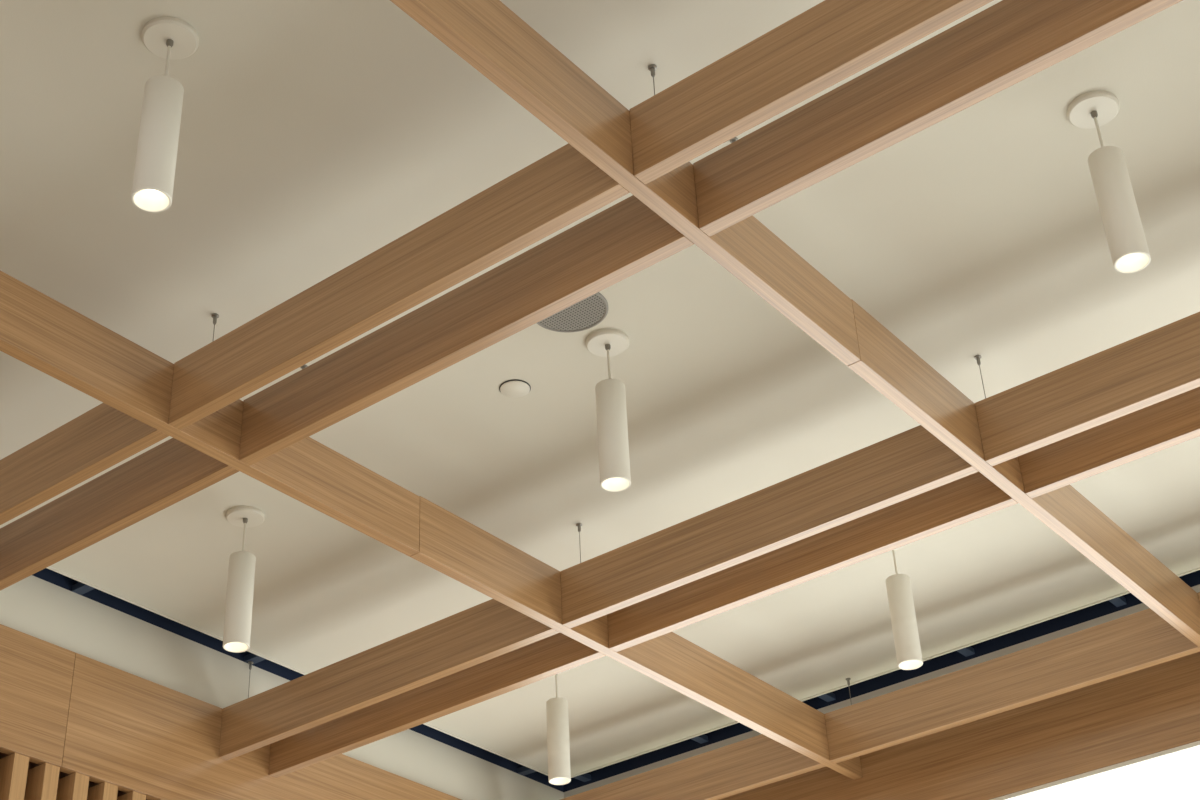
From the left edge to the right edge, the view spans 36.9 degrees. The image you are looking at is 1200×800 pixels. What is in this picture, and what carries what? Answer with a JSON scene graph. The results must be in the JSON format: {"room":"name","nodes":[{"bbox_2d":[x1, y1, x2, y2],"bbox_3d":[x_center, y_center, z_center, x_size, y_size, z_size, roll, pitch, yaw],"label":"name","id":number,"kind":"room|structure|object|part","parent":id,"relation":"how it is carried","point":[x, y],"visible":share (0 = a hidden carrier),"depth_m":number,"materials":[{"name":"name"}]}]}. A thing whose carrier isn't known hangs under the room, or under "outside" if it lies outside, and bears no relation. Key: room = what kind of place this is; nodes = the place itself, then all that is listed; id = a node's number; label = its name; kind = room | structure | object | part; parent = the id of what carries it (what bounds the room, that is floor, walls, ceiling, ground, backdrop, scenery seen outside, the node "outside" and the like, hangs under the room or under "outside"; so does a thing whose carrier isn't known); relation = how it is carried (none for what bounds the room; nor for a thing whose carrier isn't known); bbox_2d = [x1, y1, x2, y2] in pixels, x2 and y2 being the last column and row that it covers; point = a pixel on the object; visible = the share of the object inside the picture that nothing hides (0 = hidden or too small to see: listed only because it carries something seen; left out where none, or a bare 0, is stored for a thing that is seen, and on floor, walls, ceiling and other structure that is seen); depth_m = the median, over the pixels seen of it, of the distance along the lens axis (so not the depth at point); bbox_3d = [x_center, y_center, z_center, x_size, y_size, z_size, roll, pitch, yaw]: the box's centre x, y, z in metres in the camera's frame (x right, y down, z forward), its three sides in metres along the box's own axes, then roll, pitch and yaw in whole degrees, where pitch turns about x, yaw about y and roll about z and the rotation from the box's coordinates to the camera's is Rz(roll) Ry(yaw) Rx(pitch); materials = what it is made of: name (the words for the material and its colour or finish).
{"room":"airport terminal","nodes":[
{"label":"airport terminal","id":0,"kind":"room"},
{"bbox_2d":[0,575,563,799],"bbox_3d":[-3.545,2.155,5.018,0.150,5.131,11.042,-25,-39,30],"label":"wall","id":1,"kind":"structure","parent":0,"point":[36,607],"depth_m":8.20,"materials":[{"name":"paint"}]},
{"bbox_2d":[0,752,146,799],"bbox_3d":[-3.494,2.487,4.887,0.010,4.427,10.395,-25,-39,30],"label":"wall","id":2,"kind":"structure","parent":1,"relation":"attached to","point":[2,755],"depth_m":7.51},
{"bbox_2d":[0,753,145,799],"bbox_3d":[-3.479,2.481,4.785,0.119,4.326,10.270,-25,-39,30],"label":"slats","id":3,"kind":"structure","parent":2,"relation":"attached to","point":[41,782],"depth_m":7.32,"materials":[{"name":"brown wood"}]},
{"bbox_2d":[47,566,547,775],"bbox_3d":[-3.558,-0.109,6.268,0.014,0.036,10.887,-25,-39,30],"label":"trim","id":4,"kind":"structure","parent":1,"relation":"attached to","point":[49,567],"depth_m":8.22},
{"bbox_2d":[0,0,1199,799],"bbox_3d":[0.221,-1.245,3.779,9.496,0.510,10.445,-25,-39,30],"label":"lattice","id":5,"kind":"object","parent":1,"relation":"attached to","point":[1126,688],"visible":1,"depth_m":6.22,"materials":[{"name":"brown wood"}]},
{"bbox_2d":[990,741,1199,799],"bbox_3d":[3.495,2.688,6.137,9.344,3.826,0.045,-25,-39,30],"label":"window","id":6,"kind":"structure","parent":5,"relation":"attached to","point":[1197,743],"depth_m":7.80,"materials":[{"name":"white glass"}]},
{"bbox_2d":[571,567,1199,777],"bbox_3d":[3.638,0.316,7.512,9.770,0.036,0.014,-25,-39,30],"label":"trim","id":7,"kind":"structure","parent":1,"relation":"attached to","point":[1196,569],"depth_m":8.88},
{"bbox_2d":[72,582,1126,781],"bbox_3d":[0.141,-1.549,4.361,8.998,0.050,10.396,-25,-39,30],"label":"brackets","id":8,"kind":"object","parent":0,"point":[80,588],"depth_m":8.80,"materials":[{"name":"black metal"}]},
{"bbox_2d":[0,0,1199,775],"bbox_3d":[0.289,-1.884,3.835,9.782,0.030,10.887,-25,-39,30],"label":"ceiling","id":9,"kind":"structure","parent":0,"point":[315,136],"depth_m":6.19,"materials":[{"name":"paint"}]},
{"bbox_2d":[537,292,607,332],"bbox_3d":[-0.107,-0.312,6.203,0.272,0.009,0.272,-25,-39,30],"label":"ceiling speaker","id":10,"kind":"object","parent":9,"relation":"in","point":[589,312],"depth_m":6.24},
{"bbox_2d":[33,568,1199,791],"bbox_3d":[0.268,-2.036,4.170,10.040,0.650,11.192,-25,-39,30],"label":"ceiling","id":11,"kind":"structure","parent":0,"point":[1192,579],"depth_m":8.85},
{"bbox_2d":[131,17,198,212],"bbox_3d":[-1.189,-0.770,4.871,0.156,0.588,0.156,-25,-39,30],"label":"pendant light","id":12,"kind":"object","parent":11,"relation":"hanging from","point":[168,38],"visible":1,"depth_m":4.81,"materials":[{"name":"metal"}]},
{"bbox_3d":[-1.197,-0.924,4.970,0.009,0.161,0.009,-25,-39,30],"label":"stem","id":13,"kind":"part","parent":12,"relation":"part of","materials":[{"name":"white metal"}]},
{"bbox_2d":[211,313,218,340],"bbox_3d":[-1.310,-0.166,6.068,0.026,0.293,0.026,-25,-39,30],"label":"cable","id":14,"kind":"object","parent":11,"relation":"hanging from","point":[214,316],"visible":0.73,"depth_m":6.13,"materials":[{"name":"metal"}]},
{"bbox_2d":[223,506,264,652],"bbox_3d":[-1.429,0.716,7.153,0.156,0.588,0.156,-25,-39,30],"label":"pendant light","id":15,"kind":"object","parent":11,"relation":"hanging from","point":[241,571],"visible":1,"depth_m":7.09,"materials":[{"name":"metal"}]},
{"bbox_3d":[-1.437,0.561,7.253,0.009,0.161,0.009,-25,-39,30],"label":"stem","id":16,"kind":"part","parent":15,"relation":"part of","materials":[{"name":"white metal"}]},
{"bbox_2d":[248,661,252,697],"bbox_3d":[-1.644,1.363,8.411,0.026,0.293,0.026,-25,-39,30],"label":"cable","id":17,"kind":"object","parent":11,"relation":"hanging from","point":[250,663],"visible":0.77,"depth_m":8.47,"materials":[{"name":"metal"}]},
{"bbox_2d":[499,380,530,397],"bbox_3d":[-0.312,-0.040,6.607,0.116,0.009,0.116,-25,-39,30],"label":"sprinkler cover","id":18,"kind":"object","parent":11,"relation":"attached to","point":[510,388],"visible":1,"depth_m":6.60,"materials":[{"name":"white metal"}]},
{"bbox_2d":[546,669,570,784],"bbox_3d":[-0.200,1.524,8.507,0.156,0.588,0.156,-25,-39,30],"label":"pendant light","id":19,"kind":"object","parent":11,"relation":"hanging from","point":[558,745],"visible":0.74,"depth_m":8.41,"materials":[{"name":"metal"}]},
{"bbox_3d":[-0.208,1.370,8.606,0.009,0.161,0.009,-25,-39,30],"label":"stem","id":20,"kind":"part","parent":19,"relation":"part of","materials":[{"name":"white metal"}]},
{"bbox_2d":[576,523,581,562],"bbox_3d":[-0.081,0.642,7.422,0.026,0.293,0.026,-25,-39,30],"label":"cable","id":21,"kind":"object","parent":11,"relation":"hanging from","point":[578,525],"visible":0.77,"depth_m":7.48,"materials":[{"name":"metal"}]},
{"bbox_2d":[586,329,630,491],"bbox_3d":[0.040,0.038,6.224,0.156,0.588,0.156,-25,-39,30],"label":"pendant light","id":22,"kind":"object","parent":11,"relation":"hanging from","point":[612,429],"visible":1,"depth_m":6.16,"materials":[{"name":"metal"}]},
{"bbox_3d":[0.032,-0.116,6.323,0.009,0.161,0.009,-25,-39,30],"label":"stem","id":23,"kind":"part","parent":22,"relation":"part of","materials":[{"name":"white metal"}]},
{"bbox_2d":[648,64,656,94],"bbox_3d":[0.159,-0.843,5.139,0.026,0.293,0.026,-25,-39,30],"label":"cable","id":24,"kind":"object","parent":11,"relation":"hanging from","point":[652,67],"visible":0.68,"depth_m":5.21,"materials":[{"name":"metal"}]},
{"bbox_2d":[730,137,737,142],"bbox_3d":[0.416,-0.674,5.422,0.026,0.293,0.026,-25,-39,30],"label":"cable","id":25,"kind":"object","parent":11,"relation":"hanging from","point":[734,139],"visible":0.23,"depth_m":5.49,"materials":[{"name":"metal"}]},
{"bbox_2d":[846,678,851,704],"bbox_3d":[1.243,1.513,8.880,0.026,0.293,0.026,-25,-39,30],"label":"cable","id":26,"kind":"object","parent":11,"relation":"hanging from","point":[847,679],"visible":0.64,"depth_m":8.94,"materials":[{"name":"metal"}]},
{"bbox_2d":[885,544,922,669],"bbox_3d":[1.269,0.847,7.577,0.156,0.588,0.156,-25,-39,30],"label":"pendant light","id":27,"kind":"object","parent":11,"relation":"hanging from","point":[898,586],"visible":0.77,"depth_m":7.48,"materials":[{"name":"metal"}]},
{"bbox_3d":[1.260,0.693,7.677,0.009,0.161,0.009,-25,-39,30],"label":"stem","id":28,"kind":"part","parent":27,"relation":"part of","materials":[{"name":"white metal"}]},
{"bbox_2d":[974,355,985,398],"bbox_3d":[1.388,-0.035,6.492,0.026,0.293,0.026,-25,-39,30],"label":"cable","id":29,"kind":"object","parent":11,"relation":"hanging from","point":[977,357],"visible":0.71,"depth_m":6.55,"materials":[{"name":"metal"}]},
{"bbox_2d":[1067,91,1150,273],"bbox_3d":[1.508,-0.638,5.295,0.156,0.588,0.156,-25,-39,30],"label":"pendant light","id":30,"kind":"object","parent":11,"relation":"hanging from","point":[1128,247],"visible":1,"depth_m":5.23,"materials":[{"name":"metal"}]},
{"bbox_3d":[1.500,-0.793,5.394,0.009,0.161,0.009,-25,-39,30],"label":"stem","id":31,"kind":"part","parent":30,"relation":"part of","materials":[{"name":"white metal"}]},
{"bbox_2d":[564,584,1199,797],"bbox_3d":[3.790,2.623,6.343,10.040,5.131,0.150,-25,-39,30],"label":"wall","id":32,"kind":"structure","parent":0,"point":[1140,607],"depth_m":9.01,"materials":[{"name":"paint"}]}
]}

